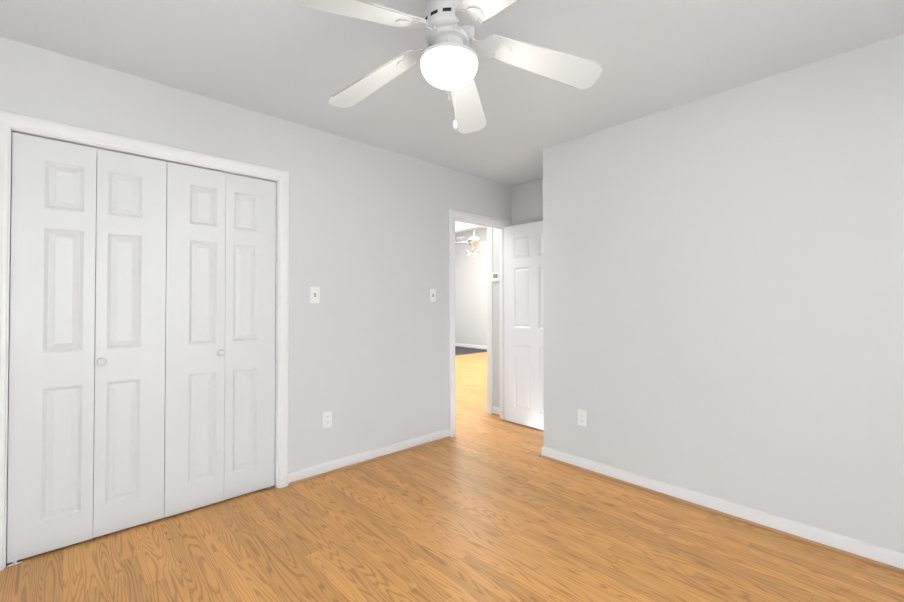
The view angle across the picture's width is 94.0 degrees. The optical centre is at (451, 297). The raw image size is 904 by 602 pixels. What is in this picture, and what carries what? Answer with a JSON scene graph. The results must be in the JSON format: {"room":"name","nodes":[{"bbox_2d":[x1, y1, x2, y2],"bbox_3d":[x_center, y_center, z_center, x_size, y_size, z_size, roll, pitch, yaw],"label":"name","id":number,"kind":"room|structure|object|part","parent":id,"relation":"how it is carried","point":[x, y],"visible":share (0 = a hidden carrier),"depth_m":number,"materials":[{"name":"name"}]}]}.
{"room":"empty bedroom","nodes":[
{"label":"empty bedroom","id":0,"kind":"room"},
{"bbox_2d":[93,161,96,474],"bbox_3d":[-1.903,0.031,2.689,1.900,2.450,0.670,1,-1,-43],"label":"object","id":1,"kind":"structure","parent":0,"point":[95,280],"depth_m":2.71,"materials":[{"name":"grey metal"}]},
{"bbox_2d":[0,36,510,471],"bbox_3d":[-1.073,0.034,2.934,4.750,2.450,0.100,1,-1,-43],"label":"wall","id":2,"kind":"structure","parent":0,"point":[369,332],"depth_m":3.09,"materials":[{"name":"white paint"}]},
{"bbox_2d":[7,132,96,566],"bbox_3d":[-1.960,0.236,2.077,0.303,2.021,0.042,1,-1,-43],"label":"closet door leaf","id":3,"kind":"structure","parent":2,"relation":"in","point":[51,363],"depth_m":2.07,"materials":[{"name":"white wood"}]},
{"bbox_2d":[93,149,166,537],"bbox_3d":[-1.727,0.234,2.275,0.303,2.011,0.074,1,-1,-43],"label":"closet door leaf","id":4,"kind":"structure","parent":2,"relation":"in","point":[129,379],"depth_m":2.28,"materials":[{"name":"white wood"}]},
{"bbox_2d":[164,162,225,517],"bbox_3d":[-1.501,0.236,2.480,0.303,2.011,0.074,1,-1,-43],"label":"closet door leaf","id":5,"kind":"structure","parent":2,"relation":"in","point":[195,341],"depth_m":2.48,"materials":[{"name":"white wood"}]},
{"bbox_2d":[224,173,275,499],"bbox_3d":[-1.292,0.244,2.704,0.303,2.021,0.042,1,-1,-43],"label":"closet door leaf","id":6,"kind":"structure","parent":2,"relation":"in","point":[249,385],"depth_m":2.69,"materials":[{"name":"white wood"}]},
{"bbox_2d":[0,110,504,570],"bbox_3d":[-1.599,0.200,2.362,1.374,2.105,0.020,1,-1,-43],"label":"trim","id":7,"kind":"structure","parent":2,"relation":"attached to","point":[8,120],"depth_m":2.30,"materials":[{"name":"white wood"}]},
{"bbox_2d":[310,287,319,302],"bbox_3d":[-0.959,-0.016,2.958,0.070,0.115,0.020,1,-1,-43],"label":"light switch","id":8,"kind":"object","parent":2,"relation":"attached to","point":[314,294],"visible":1,"depth_m":2.96,"materials":[{"name":"white plastic"}]},
{"bbox_2d":[323,410,331,427],"bbox_3d":[-0.891,0.875,3.018,0.070,0.115,0.009,1,-1,-43],"label":"electrical outlet","id":9,"kind":"object","parent":2,"relation":"attached to","point":[327,418],"visible":1,"depth_m":3.02,"materials":[{"name":"white plastic"}]},
{"bbox_2d":[288,428,450,485],"bbox_3d":[-0.556,1.222,3.313,1.466,0.083,0.028,1,-1,-43],"label":"baseboard","id":10,"kind":"structure","parent":2,"relation":"attached to","point":[326,468],"depth_m":3.20,"materials":[{"name":"white wood"}]},
{"bbox_2d":[429,289,435,301],"bbox_3d":[-0.164,-0.017,3.697,0.070,0.115,0.020,1,-1,-43],"label":"light switch","id":11,"kind":"object","parent":2,"relation":"attached to","point":[432,295],"visible":1,"depth_m":3.70,"materials":[{"name":"white plastic"}]},
{"bbox_2d":[449,208,511,436],"bbox_3d":[0.305,0.234,4.130,0.891,2.080,0.019,1,-1,-43],"label":"door frame","id":12,"kind":"structure","parent":2,"relation":"attached to","point":[453,214],"depth_m":3.90,"materials":[{"name":"white wood"}]},
{"bbox_2d":[0,352,903,601],"bbox_3d":[-0.316,1.331,5.558,9.450,0.080,10.750,1,-1,-43],"label":"floor","id":13,"kind":"structure","parent":0,"point":[482,505],"depth_m":2.10,"materials":[{"name":"laminate"}]},
{"bbox_2d":[455,346,486,354],"bbox_3d":[-1.385,1.343,10.045,4.470,0.006,2.480,1,-1,-43],"label":"rug","id":14,"kind":"object","parent":13,"relation":"on","point":[462,350],"visible":0.07,"depth_m":10.66,"materials":[{"name":"grey fabric"}]},
{"bbox_2d":[0,0,903,185],"bbox_3d":[-0.316,-1.634,5.594,9.450,0.950,10.750,1,-1,-43],"label":"ceiling","id":15,"kind":"structure","parent":0,"point":[288,60],"depth_m":2.08,"materials":[{"name":"white paint"}]},
{"bbox_2d":[291,0,601,133],"bbox_3d":[-0.044,-0.929,1.564,1.089,0.558,1.134,1,-1,-43],"label":"fan","id":16,"kind":"object","parent":15,"relation":"hanging from","point":[447,57],"visible":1,"depth_m":1.57,"materials":[{"name":"white plastic"}]},
{"bbox_3d":[-0.011,-0.845,1.590,0.216,0.088,0.216,1,-1,-43],"label":"lamp shade","id":17,"kind":"part","parent":16,"relation":"part of","materials":[{"name":"white glass"}]},
{"bbox_3d":[-0.001,-0.796,1.590,0.104,0.293,0.070,1,-1,-43],"label":"chain","id":18,"kind":"part","parent":16,"relation":"part of","materials":[{"name":"silver metal"}]},
{"bbox_2d":[455,230,486,255],"bbox_3d":[0.414,-1.379,7.913,0.935,1.203,0.935,0,-1,-18],"label":"fan","id":19,"kind":"object","parent":15,"relation":"hanging from","point":[473,242],"visible":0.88,"depth_m":7.85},
{"bbox_2d":[455,228,486,345],"bbox_3d":[2.033,-0.308,9.772,0.100,3.300,7.800,1,-1,-43],"label":"wall","id":20,"kind":"structure","parent":0,"point":[471,299],"depth_m":11.32,"materials":[{"name":"white paint"}]},
{"bbox_2d":[455,343,486,349],"bbox_3d":[1.992,1.300,9.714,0.013,0.083,7.600,1,-1,-43],"label":"baseboard","id":21,"kind":"structure","parent":20,"relation":"attached to","point":[456,344],"depth_m":11.31,"materials":[{"name":"white wood"}]},
{"bbox_2d":[455,34,903,552],"bbox_3d":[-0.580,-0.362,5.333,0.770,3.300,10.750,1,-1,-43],"label":"wall","id":22,"kind":"structure","parent":0,"point":[723,295],"depth_m":2.37,"materials":[{"name":"white paint"}]},
{"bbox_2d":[491,272,498,281],"bbox_3d":[0.478,-0.221,4.590,0.028,0.096,0.120,1,-1,-43],"label":"thermostat","id":23,"kind":"object","parent":22,"relation":"attached to","point":[494,277],"visible":0.9,"depth_m":4.59,"materials":[{"name":"white plastic"}]},
{"bbox_2d":[505,221,543,429],"bbox_3d":[0.808,0.267,4.101,0.175,1.993,0.746,1,-1,-43],"label":"entry door","id":24,"kind":"structure","parent":22,"relation":"in","point":[524,391],"depth_m":4.18,"materials":[{"name":"white wood"}]},
{"bbox_2d":[578,409,586,426],"bbox_3d":[0.954,0.886,3.094,0.009,0.115,0.070,1,-1,-43],"label":"electrical outlet","id":25,"kind":"object","parent":22,"relation":"attached to","point":[582,417],"visible":1,"depth_m":3.09,"materials":[{"name":"white plastic"}]},
{"bbox_2d":[539,446,903,573],"bbox_3d":[1.708,1.210,2.265,0.028,0.083,2.967,1,-1,-43],"label":"baseboard","id":26,"kind":"structure","parent":22,"relation":"attached to","point":[863,549],"depth_m":2.34,"materials":[{"name":"white wood"}]}
]}

